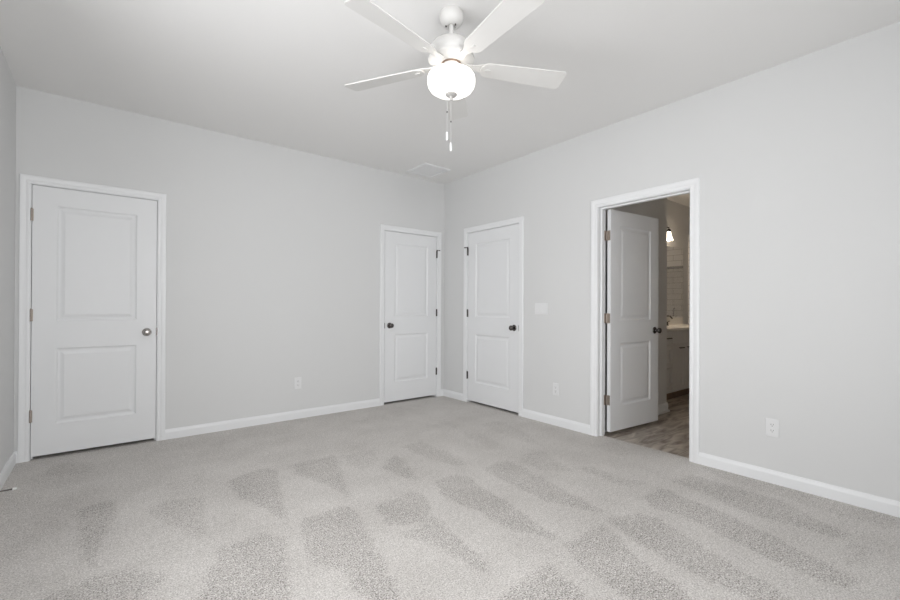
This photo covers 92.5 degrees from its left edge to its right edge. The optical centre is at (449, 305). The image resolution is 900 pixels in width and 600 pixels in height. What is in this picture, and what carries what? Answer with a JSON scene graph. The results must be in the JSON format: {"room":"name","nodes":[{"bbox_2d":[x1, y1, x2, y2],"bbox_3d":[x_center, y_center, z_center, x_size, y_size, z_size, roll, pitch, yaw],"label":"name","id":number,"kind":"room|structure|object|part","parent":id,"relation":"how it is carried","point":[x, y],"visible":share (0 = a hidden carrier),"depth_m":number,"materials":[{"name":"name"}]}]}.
{"room":"empty bedroom","nodes":[
{"label":"empty bedroom","id":0,"kind":"room"},
{"bbox_2d":[0,47,15,471],"bbox_3d":[-1.579,-0.231,1.061,0.115,2.770,5.420,0,0,-39],"label":"wall","id":1,"kind":"structure","parent":0,"point":[7,83],"depth_m":2.87,"materials":[{"name":"paint"}]},
{"bbox_2d":[0,452,15,489],"bbox_3d":[-1.534,1.103,1.097,0.014,0.089,5.190,0,0,-39],"label":"baseboard","id":2,"kind":"structure","parent":1,"relation":"attached to","point":[5,472],"depth_m":2.86,"materials":[{"name":"white paint"}]},
{"bbox_2d":[0,487,16,491],"bbox_3d":[-2.630,1.094,2.550,0.091,0.024,0.024,0,0,-39],"label":"door stop","id":3,"kind":"object","parent":1,"relation":"attached to","point":[14,488],"visible":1,"depth_m":2.56,"materials":[{"name":"silver metal"}]},
{"bbox_2d":[13,86,444,451],"bbox_3d":[-1.651,-0.221,4.399,3.942,2.770,0.115,0,0,-39],"label":"wall","id":4,"kind":"structure","parent":0,"point":[273,251],"depth_m":4.11,"materials":[{"name":"paint"}]},
{"bbox_2d":[17,174,166,462],"bbox_3d":[-2.805,0.098,3.437,0.898,2.109,0.178,0,0,-39],"label":"door","id":5,"kind":"structure","parent":4,"relation":"in","point":[92,306],"depth_m":3.39,"materials":[{"name":"white paint"}]},
{"bbox_3d":[-2.524,0.223,3.589,0.067,0.067,0.064,0,0,-39],"label":"knob","id":6,"kind":"part","parent":5,"relation":"part of","materials":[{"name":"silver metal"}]},
{"bbox_2d":[165,398,379,439],"bbox_3d":[-1.627,1.114,4.337,2.080,0.089,0.014,0,0,-39],"label":"baseboard","id":7,"kind":"structure","parent":4,"relation":"attached to","point":[186,431],"depth_m":4.19,"materials":[{"name":"white paint"}]},
{"bbox_2d":[294,377,300,388],"bbox_3d":[-1.553,0.793,4.399,0.072,0.118,0.009,0,0,-39],"label":"electrical outlet","id":8,"kind":"object","parent":4,"relation":"attached to","point":[297,381],"visible":1,"depth_m":4.39,"materials":[{"name":"white plastic"}]},
{"bbox_2d":[379,224,440,405],"bbox_3d":[-0.485,0.114,5.293,0.889,2.109,0.178,0,0,-39],"label":"door","id":9,"kind":"structure","parent":4,"relation":"in","point":[410,259],"depth_m":5.26,"materials":[{"name":"white paint"}]},
{"bbox_3d":[-0.693,0.236,5.053,0.067,0.067,0.064,0,0,-39],"label":"knob","id":10,"kind":"part","parent":9,"relation":"part of","materials":[{"name":"black metal"}]},
{"bbox_2d":[0,395,899,599],"bbox_3d":[-0.014,1.155,2.351,4.048,0.001,5.370,0,0,-39],"label":"floor","id":11,"kind":"structure","parent":0,"point":[430,497],"depth_m":2.29,"materials":[{"name":"beige carpet"}]},
{"bbox_2d":[0,0,899,206],"bbox_3d":[1.810,-1.613,3.772,8.779,0.080,5.420,0,0,-39],"label":"ceiling","id":12,"kind":"structure","parent":0,"point":[274,72],"depth_m":2.80,"materials":[{"name":"paint"}]},
{"bbox_2d":[407,163,450,177],"bbox_3d":[-0.249,-1.568,5.022,0.368,0.018,0.378,0,0,-39],"label":"ceiling vent","id":13,"kind":"object","parent":12,"relation":"in","point":[425,169],"visible":1,"depth_m":5.01,"materials":[{"name":"white plastic"}]},
{"bbox_2d":[344,0,565,151],"bbox_3d":[0.011,-1.209,2.294,1.269,0.753,1.255,0,0,-39],"label":"ceiling fan","id":14,"kind":"object","parent":12,"relation":"hanging from","point":[451,77],"visible":1,"depth_m":2.24,"materials":[{"name":"white metal"}]},
{"bbox_3d":[-0.372,-1.298,2.485,0.491,0.034,0.136,0,0,22],"label":"blade","id":15,"kind":"part","parent":14,"relation":"part of","materials":[{"name":"white wood"}]},
{"bbox_3d":[-0.258,-1.299,2.016,0.136,0.034,0.491,0,0,40],"label":"blade","id":16,"kind":"part","parent":14,"relation":"part of","materials":[{"name":"white wood"}]},
{"bbox_3d":[-0.151,-1.304,2.392,0.181,0.020,0.071,0,0,22],"label":"blade arm","id":17,"kind":"part","parent":14,"relation":"part of"},
{"bbox_3d":[-0.102,-1.304,2.197,0.071,0.020,0.181,0,0,40],"label":"blade arm","id":18,"kind":"part","parent":14,"relation":"part of"},
{"bbox_3d":[0.007,-1.196,2.328,0.259,0.107,0.259,0,0,-39],"label":"lamp shade","id":19,"kind":"part","parent":14,"relation":"part of","materials":[{"name":"white glass"}]},
{"bbox_3d":[0.038,-1.296,2.738,0.136,0.034,0.491,0,0,4],"label":"blade","id":20,"kind":"part","parent":14,"relation":"part of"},
{"bbox_3d":[0.093,-1.304,2.181,0.073,0.020,0.182,0,0,-39],"label":"blade arm","id":21,"kind":"part","parent":14,"relation":"part of"},
{"bbox_3d":[0.173,-1.303,2.370,0.181,0.020,0.071,0,0,-14],"label":"blade arm","id":22,"kind":"part","parent":14,"relation":"part of"},
{"bbox_3d":[0.223,-1.297,1.979,0.136,0.034,0.491,0,0,-32],"label":"blade","id":23,"kind":"part","parent":14,"relation":"part of","materials":[{"name":"white wood"}]},
{"bbox_3d":[0.406,-1.295,2.425,0.491,0.034,0.136,0,0,-14],"label":"blade","id":24,"kind":"part","parent":14,"relation":"part of","materials":[{"name":"white wood"}]},
{"bbox_2d":[605,198,666,419],"bbox_3d":[1.642,-0.205,4.704,1.352,2.770,0.805,0,0,-39],"label":"wall","id":25,"kind":"structure","parent":0,"point":[657,209],"depth_m":4.72,"materials":[{"name":"paint"}]},
{"bbox_2d":[605,402,669,431],"bbox_3d":[1.859,1.128,4.457,1.358,0.100,0.201,0,0,-39],"label":"baseboard","id":26,"kind":"structure","parent":25,"relation":"attached to","point":[662,408],"depth_m":4.71,"materials":[{"name":"white paint"}]},
{"bbox_2d":[604,394,688,457],"bbox_3d":[3.401,1.213,5.090,4.717,0.052,2.700,0,0,-39],"label":"floor","id":27,"kind":"structure","parent":0,"point":[669,433],"depth_m":3.99,"materials":[{"name":"wood"}]},
{"bbox_2d":[667,330,688,399],"bbox_3d":[2.949,0.751,5.779,1.994,0.873,0.554,0,0,-39],"label":"bathroom vanity","id":28,"kind":"object","parent":27,"relation":"on","point":[677,341],"visible":0.29,"depth_m":5.42,"materials":[{"name":"paint"}]},
{"bbox_3d":[2.562,0.913,5.173,0.397,0.295,0.020,0,0,-39],"label":"drawer","id":29,"kind":"part","parent":28,"relation":"part of","materials":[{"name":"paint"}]},
{"bbox_3d":[2.563,0.621,5.173,0.397,0.270,0.020,0,0,-39],"label":"drawer","id":30,"kind":"part","parent":28,"relation":"part of","materials":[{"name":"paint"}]},
{"bbox_3d":[2.564,0.398,5.174,0.397,0.155,0.020,0,0,-39],"label":"drawer","id":31,"kind":"part","parent":28,"relation":"part of","materials":[{"name":"paint"}]},
{"bbox_2d":[667,318,688,330],"bbox_3d":[2.949,0.247,5.788,2.009,0.135,0.541,0,0,-39],"label":"countertop","id":32,"kind":"structure","parent":28,"relation":"on","point":[675,324],"depth_m":6.07,"materials":[{"name":"stone"}]},
{"bbox_3d":[2.869,0.775,5.418,0.365,0.575,0.020,0,0,-39],"label":"cabinet door","id":33,"kind":"part","parent":28,"relation":"part of","materials":[{"name":"paint"}]},
{"bbox_3d":[3.160,0.777,5.651,0.364,0.575,0.020,0,0,-39],"label":"cabinet door","id":34,"kind":"part","parent":28,"relation":"part of","materials":[{"name":"paint"}]},
{"bbox_2d":[444,21,899,500],"bbox_3d":[1.589,-0.209,3.595,0.115,2.770,5.420,0,0,-39],"label":"wall","id":35,"kind":"structure","parent":0,"point":[796,162],"depth_m":2.88,"materials":[{"name":"paint"}]},
{"bbox_2d":[443,389,462,400],"bbox_3d":[0.038,1.125,5.419,0.014,0.089,0.404,0,0,-39],"label":"baseboard","id":36,"kind":"structure","parent":35,"relation":"attached to","point":[459,396],"depth_m":5.41,"materials":[{"name":"white paint"}]},
{"bbox_2d":[463,216,523,416],"bbox_3d":[0.493,0.117,4.913,0.178,2.109,0.957,0,0,-39],"label":"door","id":37,"kind":"structure","parent":35,"relation":"in","point":[493,300],"depth_m":4.86,"materials":[{"name":"white paint"}]},
{"bbox_3d":[0.664,0.240,4.607,0.064,0.067,0.067,0,0,-39],"label":"knob","id":38,"kind":"part","parent":37,"relation":"part of","materials":[{"name":"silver metal"}]},
{"bbox_2d":[535,303,547,314],"bbox_3d":[0.916,0.033,4.334,0.010,0.116,0.164,0,0,-39],"label":"light switch","id":39,"kind":"object","parent":35,"relation":"attached to","point":[540,308],"visible":1,"depth_m":4.33,"materials":[{"name":"white plastic"}]},
{"bbox_2d":[522,409,589,434],"bbox_3d":[1.013,1.125,4.200,0.014,0.089,0.808,0,0,-39],"label":"baseboard","id":40,"kind":"structure","parent":35,"relation":"attached to","point":[549,419],"depth_m":4.16,"materials":[{"name":"white paint"}]},
{"bbox_2d":[553,383,558,395],"bbox_3d":[1.029,0.815,4.188,0.009,0.118,0.072,0,0,-39],"label":"electrical outlet","id":41,"kind":"object","parent":35,"relation":"attached to","point":[555,385],"visible":1,"depth_m":4.18,"materials":[{"name":"white plastic"}]},
{"bbox_2d":[590,177,699,463],"bbox_3d":[1.899,0.116,3.810,0.903,2.117,0.912,0,0,-39],"label":"door","id":42,"kind":"structure","parent":35,"relation":"in","point":[631,317],"depth_m":3.91,"materials":[{"name":"white paint"}]},
{"bbox_3d":[2.042,0.245,4.237,0.067,0.067,0.064,0,0,-34],"label":"knob","id":43,"kind":"part","parent":42,"relation":"part of","materials":[{"name":"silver metal"}]},
{"bbox_2d":[766,418,778,437],"bbox_3d":[2.116,0.803,2.829,0.009,0.118,0.072,0,0,-39],"label":"electrical outlet","id":44,"kind":"object","parent":35,"relation":"attached to","point":[772,425],"visible":1,"depth_m":2.83,"materials":[{"name":"white plastic"}]},
{"bbox_2d":[698,452,899,517],"bbox_3d":[2.493,1.125,2.350,0.014,0.089,2.115,0,0,-39],"label":"baseboard","id":45,"kind":"structure","parent":35,"relation":"attached to","point":[891,507],"depth_m":2.68,"materials":[{"name":"white paint"}]},
{"bbox_2d":[667,200,689,323],"bbox_3d":[3.221,-0.193,6.418,3.255,2.770,0.100,0,0,-39],"label":"wall","id":46,"kind":"structure","parent":0,"point":[678,215],"depth_m":6.65,"materials":[{"name":"paint"}]},
{"bbox_2d":[667,227,672,240],"bbox_3d":[2.857,-1.021,5.931,0.660,0.210,0.204,0,0,-39],"label":"vanity light","id":47,"kind":"object","parent":46,"relation":"attached to","point":[669,236],"visible":0.27,"depth_m":6.02,"materials":[{"name":"white glass"}]},
{"bbox_2d":[667,246,682,316],"bbox_3d":[2.967,-0.353,6.144,1.605,1.043,0.010,0,0,-39],"label":"wall mirror","id":48,"kind":"object","parent":46,"relation":"attached to","point":[674,255],"visible":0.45,"depth_m":6.46,"materials":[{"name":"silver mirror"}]},
{"bbox_2d":[667,318,682,324],"bbox_3d":[2.786,0.229,5.992,2.009,0.100,0.019,0,0,-39],"label":"backsplash","id":49,"kind":"structure","parent":46,"relation":"attached to","point":[675,320],"depth_m":6.45,"materials":[{"name":"stone"}]},
{"bbox_2d":[688,235,689,323],"bbox_3d":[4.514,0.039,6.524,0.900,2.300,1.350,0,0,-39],"label":"mirror","id":50,"kind":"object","parent":46,"relation":"attached to","point":[688,235],"depth_m":6.77,"materials":[{"name":"grey mirror"}]}
]}

